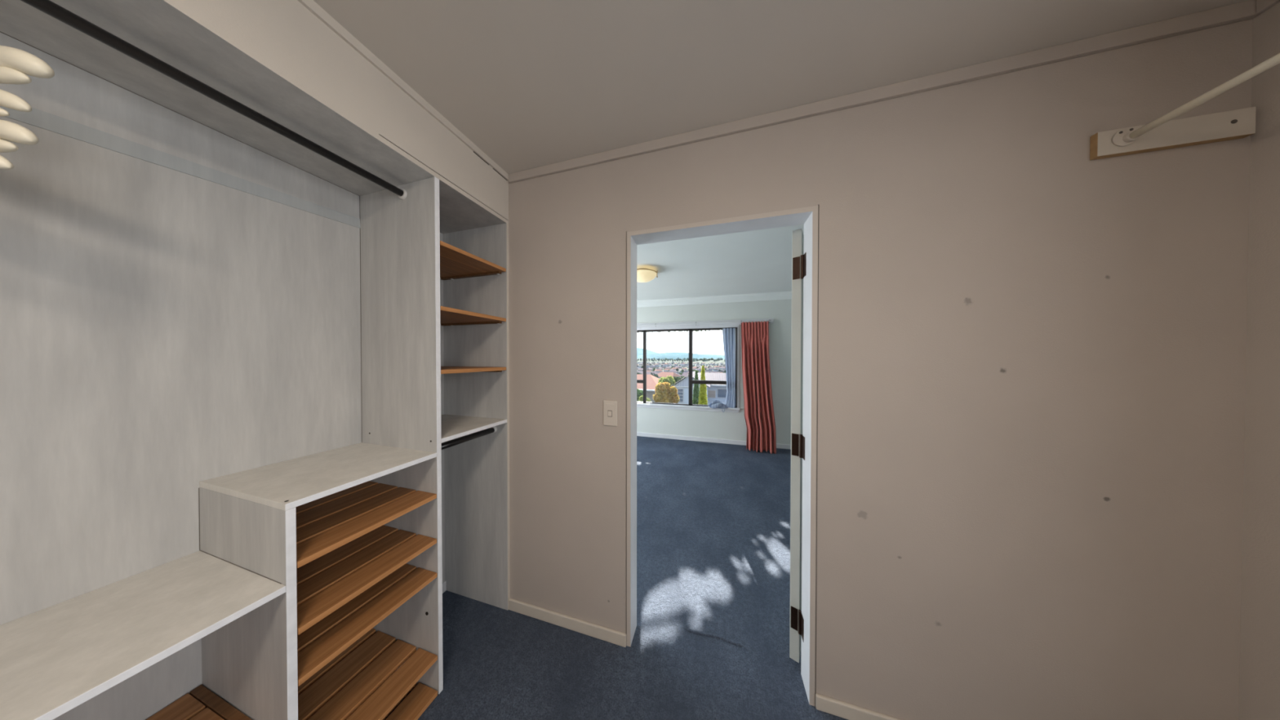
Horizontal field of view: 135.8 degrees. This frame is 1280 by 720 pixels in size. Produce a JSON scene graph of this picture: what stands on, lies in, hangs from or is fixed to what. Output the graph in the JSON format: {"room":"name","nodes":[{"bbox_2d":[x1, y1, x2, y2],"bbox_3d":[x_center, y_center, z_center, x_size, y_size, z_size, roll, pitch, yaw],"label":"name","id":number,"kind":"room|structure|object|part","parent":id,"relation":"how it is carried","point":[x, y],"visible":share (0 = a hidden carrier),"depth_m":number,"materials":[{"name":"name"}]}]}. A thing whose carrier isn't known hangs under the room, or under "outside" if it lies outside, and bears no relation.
{"room":"walk-in closet","nodes":[
{"label":"walk-in closet","id":0,"kind":"room"},
{"bbox_2d":[177,0,508,220],"bbox_3d":[-1.339,-0.896,0.222,0.480,0.251,2.707,0,1,16],"label":"wall","id":1,"kind":"structure","parent":0,"point":[285,33],"depth_m":0.82,"materials":[{"name":"paint"}]},
{"bbox_2d":[297,0,508,181],"bbox_3d":[-1.104,-1.004,0.154,0.010,0.034,2.707,0,1,16],"label":"trim","id":2,"kind":"structure","parent":1,"relation":"attached to","point":[310,5],"depth_m":0.92,"materials":[{"name":"paint"}]},
{"bbox_2d":[384,435,848,719],"bbox_3d":[-0.039,1.455,1.610,5.750,0.107,6.252,0,1,16],"label":"floor","id":3,"kind":"structure","parent":0,"point":[710,641],"depth_m":1.35,"materials":[{"name":"blue carpet"}]},
{"bbox_2d":[0,0,510,719],"bbox_3d":[-1.340,0.324,0.233,0.481,2.189,2.707,0,1,16],"label":"wardrobe","id":4,"kind":"object","parent":3,"relation":"on","point":[192,292],"depth_m":0.80,"materials":[{"name":"paint"}]},
{"bbox_2d":[0,155,13,169],"bbox_3d":[-1.228,-0.521,0.404,0.358,0.411,0.022,0,0,-9],"label":"hanger","id":5,"kind":"object","parent":4,"relation":"hanging from","point":[5,163],"visible":1,"depth_m":0.43,"materials":[{"name":"beige plastic"}]},
{"bbox_2d":[0,88,31,116],"bbox_3d":[-1.225,-0.565,0.417,0.358,0.324,0.022,0,0,-9],"label":"hanger","id":6,"kind":"object","parent":4,"relation":"hanging from","point":[7,100],"visible":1,"depth_m":0.44,"materials":[{"name":"beige plastic"}]},
{"bbox_2d":[0,120,38,152],"bbox_3d":[-1.220,-0.538,0.433,0.347,0.379,0.027,0,0,-4],"label":"hanger","id":7,"kind":"object","parent":4,"relation":"hanging from","point":[9,131],"visible":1,"depth_m":0.44,"materials":[{"name":"beige plastic"}]},
{"bbox_2d":[0,45,54,84],"bbox_3d":[-1.221,-0.601,0.430,0.359,0.254,0.031,0,0,-9],"label":"hanger","id":8,"kind":"object","parent":4,"relation":"hanging from","point":[15,64],"visible":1,"depth_m":0.45,"materials":[{"name":"beige plastic"}]},
{"bbox_2d":[0,551,285,719],"bbox_3d":[-1.445,0.646,-0.150,0.468,0.058,1.909,0,1,16],"label":"shelf","id":9,"kind":"object","parent":4,"relation":"attached to","point":[57,658],"visible":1,"depth_m":0.59,"materials":[{"name":"white paint"}]},
{"bbox_2d":[146,684,252,719],"bbox_3d":[-1.443,1.069,-0.146,0.461,0.046,1.908,0,1,16],"label":"slatted shelf","id":10,"kind":"object","parent":4,"relation":"in","point":[201,703],"visible":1,"depth_m":0.77,"materials":[{"name":"brown wood"}]},
{"bbox_3d":[-1.339,-0.706,0.016,0.042,0.042,2.308,0,1,16],"label":"clothes rail","id":11,"kind":"part","parent":4,"relation":"part of","materials":[{"name":"black metal"}]},
{"bbox_3d":[-1.334,-0.761,0.222,0.468,0.019,2.707,0,1,16],"label":"head panel","id":12,"kind":"part","parent":4,"relation":"part of","materials":[{"name":"paint"}]},
{"bbox_3d":[-1.071,0.326,1.158,0.468,2.170,0.024,0,1,16],"label":"divider panel","id":13,"kind":"part","parent":4,"relation":"part of","materials":[{"name":"white paint"}]},
{"bbox_2d":[398,188,407,199],"bbox_3d":[-1.023,-0.715,1.121,0.042,0.042,0.010,0,1,16],"label":"socket","id":14,"kind":"object","parent":4,"relation":"attached to","point":[402,193],"depth_m":1.11,"materials":[{"name":"white plastic"}]},
{"bbox_3d":[-0.877,0.394,1.303,0.037,0.038,0.364,0,1,16],"label":"clothes rail","id":15,"kind":"part","parent":4,"relation":"part of","materials":[{"name":"black metal"}]},
{"bbox_2d":[440,240,506,279],"bbox_3d":[-1.015,-0.493,1.335,0.460,0.028,0.362,0,1,16],"label":"slatted shelf","id":16,"kind":"object","parent":4,"relation":"in","point":[455,263],"visible":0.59,"depth_m":1.35,"materials":[{"name":"brown wood"}]},
{"bbox_2d":[440,306,506,325],"bbox_3d":[-1.015,-0.217,1.337,0.460,0.028,0.362,0,1,16],"label":"slatted shelf","id":17,"kind":"object","parent":4,"relation":"in","point":[448,316],"visible":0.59,"depth_m":1.35,"materials":[{"name":"brown wood"}]},
{"bbox_2d":[440,366,506,373],"bbox_3d":[-1.016,0.054,1.339,0.460,0.028,0.362,0,1,16],"label":"slatted shelf","id":18,"kind":"object","parent":4,"relation":"in","point":[444,370],"visible":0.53,"depth_m":1.30,"materials":[{"name":"brown wood"}]},
{"bbox_2d":[440,413,506,442],"bbox_3d":[-1.018,0.341,1.343,0.468,0.018,0.364,0,1,16],"label":"niche shelf","id":19,"kind":"object","parent":4,"relation":"attached to","point":[453,426],"depth_m":1.36,"materials":[{"name":"white paint"}]},
{"bbox_3d":[-0.965,0.323,1.525,0.469,2.170,0.016,0,1,16],"label":"panel","id":20,"kind":"part","parent":4,"relation":"part of","materials":[{"name":"beige paint"}]},
{"bbox_2d":[199,442,436,719],"bbox_3d":[-1.128,0.900,0.962,0.468,1.026,0.399,0,1,16],"label":"cabinet","id":21,"kind":"object","parent":3,"relation":"on","point":[248,517],"visible":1,"depth_m":0.77,"materials":[{"name":"white paint"}]},
{"bbox_3d":[-1.180,0.910,0.779,0.468,1.008,0.019,0,1,16],"label":"panel","id":22,"kind":"part","parent":21,"relation":"part of","materials":[{"name":"white paint"}]},
{"bbox_3d":[-1.128,0.396,0.958,0.468,0.018,0.399,0,1,16],"label":"panel","id":23,"kind":"part","parent":21,"relation":"part of","materials":[{"name":"white paint"}]},
{"bbox_2d":[295,480,436,568],"bbox_3d":[-1.123,0.574,0.968,0.462,0.028,0.378,0,1,16],"label":"slatted shelf","id":24,"kind":"object","parent":21,"relation":"attached to","point":[326,524],"visible":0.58,"depth_m":0.95,"materials":[{"name":"brown wood"}]},
{"bbox_2d":[296,524,436,635],"bbox_3d":[-1.123,0.762,0.969,0.462,0.028,0.378,0,1,16],"label":"slatted shelf","id":25,"kind":"object","parent":21,"relation":"in","point":[328,582],"visible":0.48,"depth_m":0.93,"materials":[{"name":"brown wood"}]},
{"bbox_2d":[297,563,436,686],"bbox_3d":[-1.123,0.906,0.971,0.462,0.028,0.378,0,1,16],"label":"slatted shelf","id":26,"kind":"object","parent":21,"relation":"in","point":[318,645],"visible":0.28,"depth_m":0.90,"materials":[{"name":"brown wood"}]},
{"bbox_2d":[297,628,437,719],"bbox_3d":[-1.123,1.255,0.973,0.462,0.028,0.378,0,1,16],"label":"slatted shelf","id":27,"kind":"object","parent":21,"relation":"in","point":[318,691],"visible":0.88,"depth_m":1.01,"materials":[{"name":"brown wood"}]},
{"bbox_2d":[308,664,437,719],"bbox_3d":[-1.123,1.405,0.975,0.462,0.028,0.377,0,1,16],"label":"slatted shelf","id":28,"kind":"object","parent":21,"relation":"in","point":[420,696],"visible":0.3,"depth_m":1.05,"materials":[{"name":"brown wood"}]},
{"bbox_2d":[637,329,722,333],"bbox_3d":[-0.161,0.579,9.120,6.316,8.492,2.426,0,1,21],"label":"rail","id":29,"kind":"object","parent":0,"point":[710,330],"visible":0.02,"depth_m":8.28,"materials":[{"name":"white metal"}]},
{"bbox_2d":[636,298,791,444],"bbox_3d":[0.803,0.164,4.548,5.750,2.440,0.120,0,1,16],"label":"wall","id":30,"kind":"structure","parent":0,"point":[691,423],"depth_m":4.28,"materials":[{"name":"paint"}]},
{"bbox_2d":[636,324,739,412],"bbox_3d":[0.241,0.137,4.651,2.893,1.442,0.090,0,1,16],"label":"window","id":31,"kind":"structure","parent":30,"relation":"in","point":[690,406],"depth_m":4.47,"materials":[{"name":"brown metal"}]},
{"bbox_3d":[0.238,0.798,4.646,2.893,0.030,0.070,0,1,16],"label":"sill","id":32,"kind":"part","parent":31,"relation":"part of","materials":[{"name":"white paint"}]},
{"bbox_2d":[636,318,773,328],"bbox_3d":[0.408,-0.622,4.559,3.520,0.080,0.062,0,1,16],"label":"track","id":33,"kind":"object","parent":30,"relation":"attached to","point":[771,320],"visible":0.66,"depth_m":4.38,"materials":[{"name":"white metal"}]},
{"bbox_2d":[708,328,735,413],"bbox_3d":[1.348,0.171,4.273,0.427,1.378,0.102,0,1,16],"label":"curtain","id":34,"kind":"object","parent":33,"relation":"hanging from","point":[729,334],"visible":1,"depth_m":4.25,"materials":[{"name":"blue fabric"}]},
{"bbox_2d":[741,320,776,453],"bbox_3d":[1.824,0.391,4.002,0.488,1.993,0.266,0,1,16],"label":"curtain","id":35,"kind":"object","parent":33,"relation":"hanging from","point":[759,415],"visible":1,"depth_m":4.02,"materials":[{"name":"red fabric"}]},
{"bbox_2d":[636,431,791,448],"bbox_3d":[0.783,1.349,4.492,5.550,0.070,0.016,0,1,16],"label":"baseboard","id":36,"kind":"structure","parent":30,"relation":"attached to","point":[638,433],"depth_m":4.41,"materials":[{"name":"white paint"}]},
{"bbox_2d":[636,291,791,307],"bbox_3d":[0.776,-1.003,4.442,5.550,0.105,0.080,0,1,16],"label":"trim","id":37,"kind":"structure","parent":30,"relation":"attached to","point":[781,295],"depth_m":4.29,"materials":[{"name":"paint"}]},
{"bbox_2d":[313,0,1248,300],"bbox_3d":[-0.037,-1.082,1.589,5.750,0.100,6.252,0,1,16],"label":"ceiling","id":38,"kind":"structure","parent":0,"point":[531,83],"depth_m":0.88,"materials":[{"name":"paint"}]},
{"bbox_2d":[636,267,657,282],"bbox_3d":[0.032,-0.976,3.018,0.341,0.135,0.343,0,1,16],"label":"ceiling lamp","id":39,"kind":"object","parent":38,"relation":"attached to","point":[643,275],"visible":0.72,"depth_m":2.92,"materials":[{"name":"glass"}]},
{"bbox_2d":[508,18,1253,719],"bbox_3d":[0.292,0.192,1.201,3.263,2.440,0.053,0,1,16],"label":"wall","id":40,"kind":"structure","parent":0,"point":[1032,349],"depth_m":0.91,"materials":[{"name":"paint"}]},
{"bbox_2d":[508,598,626,647],"bbox_3d":[-0.404,1.380,1.375,0.699,0.060,0.013,0,1,16],"label":"baseboard","id":41,"kind":"structure","parent":40,"relation":"attached to","point":[602,633],"depth_m":1.36,"materials":[{"name":"beige paint"}]},
{"bbox_2d":[603,400,617,426],"bbox_3d":[-0.148,0.265,1.293,0.075,0.125,0.014,0,1,16],"label":"light switch","id":42,"kind":"object","parent":40,"relation":"attached to","point":[610,407],"visible":1,"depth_m":1.29,"materials":[{"name":"plastic"}]},
{"bbox_3d":[-0.149,0.265,1.291,0.045,0.095,0.002,0,1,16],"label":"frame","id":43,"kind":"part","parent":42,"relation":"part of","materials":[{"name":"plastic"}]},
{"bbox_2d":[626,204,819,706],"bbox_3d":[0.634,0.393,1.320,1.351,2.037,0.563,0,1,-20],"label":"door frame","id":44,"kind":"structure","parent":40,"relation":"in","point":[805,248],"depth_m":1.18,"materials":[{"name":"white paint"}]},
{"bbox_2d":[815,693,901,719],"bbox_3d":[1.234,1.387,0.908,1.082,0.056,0.013,0,1,16],"label":"baseboard","id":45,"kind":"structure","parent":40,"relation":"attached to","point":[837,708],"depth_m":1.02,"materials":[{"name":"beige paint"}]},
{"bbox_2d":[508,0,1261,183],"bbox_3d":[0.514,-1.004,1.093,2.583,0.045,0.014,0,1,16],"label":"trim","id":46,"kind":"structure","parent":40,"relation":"attached to","point":[1243,11],"depth_m":0.93,"materials":[{"name":"paint"}]},
{"bbox_2d":[1089,106,1256,159],"bbox_3d":[1.594,-0.679,0.785,0.310,0.076,0.020,0,1,16],"label":"cleat","id":47,"kind":"object","parent":40,"relation":"attached to","point":[1240,123],"visible":1,"depth_m":0.77,"materials":[{"name":"beige paint"}]},
{"bbox_2d":[1111,53,1279,146],"bbox_3d":[1.145,-0.675,-0.424,0.052,0.052,2.553,0,1,16],"label":"rail","id":48,"kind":"object","parent":47,"relation":"attached to","point":[1124,137],"visible":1,"depth_m":0.69,"materials":[{"name":"beige plastic"}]},
{"bbox_2d":[1238,1,1279,719],"bbox_3d":[1.434,0.208,-0.560,0.100,2.440,2.707,0,1,16],"label":"wall","id":49,"kind":"structure","parent":0,"point":[1260,634],"depth_m":0.73,"materials":[{"name":"paint"}]},
{"bbox_2d":[1255,0,1279,13],"bbox_3d":[1.378,-0.990,-0.561,0.014,0.045,2.693,0,1,16],"label":"trim","id":50,"kind":"structure","parent":49,"relation":"attached to","point":[1262,6],"depth_m":0.72,"materials":[{"name":"paint"}]},
{"label":"outside","id":51,"kind":"structure","parent":0,"visible":0},
{"bbox_2d":[636,358,725,373],"bbox_3d":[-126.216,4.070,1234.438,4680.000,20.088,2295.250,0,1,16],"label":"ground","id":52,"kind":"structure","parent":51,"point":[639,361],"depth_m":1129.47,"materials":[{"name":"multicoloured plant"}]},
{"bbox_2d":[636,388,643,401],"bbox_3d":[-0.258,3.697,18.037,1.554,3.546,1.339,0,0,8],"label":"tree","id":53,"kind":"object","parent":52,"relation":"on","point":[639,393],"visible":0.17,"depth_m":17.85,"materials":[{"name":"green plant"}]},
{"bbox_2d":[639,395,651,402],"bbox_3d":[0.339,3.820,16.128,1.158,3.333,0.967,0,1,22],"label":"tree","id":54,"kind":"object","parent":52,"relation":"on","point":[641,398],"visible":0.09,"depth_m":15.95,"materials":[{"name":"green plant"}]},
{"bbox_2d":[636,373,659,402],"bbox_3d":[-0.503,4.540,36.017,8.300,5.150,8.280,0,1,16],"label":"house","id":55,"kind":"structure","parent":52,"relation":"on","point":[651,381],"depth_m":32.65,"materials":[{"name":"pink"}]},
{"bbox_2d":[646,371,657,374],"bbox_3d":[5.101,9.118,144.901,11.176,5.283,9.144,0,0,-9],"label":"house","id":56,"kind":"structure","parent":52,"relation":"on","point":[647,372],"depth_m":143.81,"materials":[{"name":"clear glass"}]},
{"bbox_2d":[649,372,659,378],"bbox_3d":[4.798,6.787,89.252,4.224,5.096,4.271,0,1,-44],"label":"tree","id":57,"kind":"object","parent":52,"relation":"on","point":[654,375],"visible":0.11,"depth_m":88.80,"materials":[{"name":"green plant"}]},
{"bbox_2d":[652,382,679,403],"bbox_3d":[1.794,3.461,17.219,1.809,4.035,1.704,0,1,-23],"label":"autumn tree","id":58,"kind":"object","parent":52,"relation":"on","point":[665,393],"visible":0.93,"depth_m":16.80,"materials":[{"name":"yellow plant"}]},
{"bbox_2d":[657,375,675,386],"bbox_3d":[2.635,3.854,25.256,1.886,4.713,2.150,0,0,2],"label":"tree","id":59,"kind":"object","parent":52,"relation":"on","point":[669,379],"visible":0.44,"depth_m":24.92,"materials":[{"name":"green plant"}]},
{"bbox_2d":[657,372,680,377],"bbox_3d":[13.679,8.633,129.828,11.041,5.219,9.034,0,1,36],"label":"house","id":60,"kind":"structure","parent":52,"relation":"on","point":[664,375],"depth_m":127.69,"materials":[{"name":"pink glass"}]},
{"bbox_2d":[673,376,678,384],"bbox_3d":[12.908,7.852,97.576,3.137,3.700,3.028,0,1,16],"label":"tree","id":61,"kind":"object","parent":52,"relation":"on","point":[675,378],"visible":0.41,"depth_m":97.00,"materials":[{"name":"green plant"}]},
{"bbox_2d":[680,373,688,377],"bbox_3d":[26.665,9.244,137.019,10.635,5.027,8.701,0,1,16],"label":"house","id":62,"kind":"structure","parent":52,"relation":"on","point":[683,374],"depth_m":135.59,"materials":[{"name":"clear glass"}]},
{"bbox_2d":[692,370,699,404],"bbox_3d":[3.372,2.821,15.588,0.871,4.430,0.858,0,1,19],"label":"conifer","id":63,"kind":"object","parent":52,"relation":"on","point":[695,393],"visible":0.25,"depth_m":15.49,"materials":[{"name":"green plant"}]},
{"bbox_2d":[670,371,726,404],"bbox_3d":[8.902,3.330,24.682,10.400,4.380,10.300,0,1,16],"label":"house","id":64,"kind":"structure","parent":52,"relation":"on","point":[714,392],"depth_m":23.97,"materials":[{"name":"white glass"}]},
{"bbox_3d":[3.270,2.861,21.083,0.420,1.030,0.015,0,1,16],"label":"pane","id":65,"kind":"part","parent":64,"relation":"part of","materials":[{"name":"clear glass"}]},
{"bbox_3d":[6.704,3.182,24.265,0.640,0.640,0.015,0,1,16],"label":"pane","id":66,"kind":"part","parent":64,"relation":"part of","materials":[{"name":"grey glass"}]},
{"bbox_3d":[7.877,3.076,23.930,1.360,0.760,0.015,0,1,16],"label":"pane","id":67,"kind":"part","parent":64,"relation":"part of","materials":[{"name":"clear glass"}]},
{"bbox_2d":[697,365,707,404],"bbox_3d":[3.531,2.664,14.610,0.902,4.730,0.911,0,1,16],"label":"conifer","id":68,"kind":"object","parent":52,"relation":"on","point":[702,397],"visible":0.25,"depth_m":14.50,"materials":[{"name":"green plant"}]},
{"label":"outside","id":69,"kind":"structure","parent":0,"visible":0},
{"bbox_2d":[636,347,658,355],"bbox_3d":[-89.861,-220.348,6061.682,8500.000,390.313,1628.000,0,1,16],"label":"hill","id":70,"kind":"structure","parent":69,"point":[639,350],"depth_m":5703.79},
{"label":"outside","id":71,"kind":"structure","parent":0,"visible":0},
{"bbox_2d":[636,351,724,359],"bbox_3d":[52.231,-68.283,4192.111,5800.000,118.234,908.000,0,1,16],"label":"hill","id":72,"kind":"structure","parent":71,"point":[674,355],"depth_m":3771.81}
]}

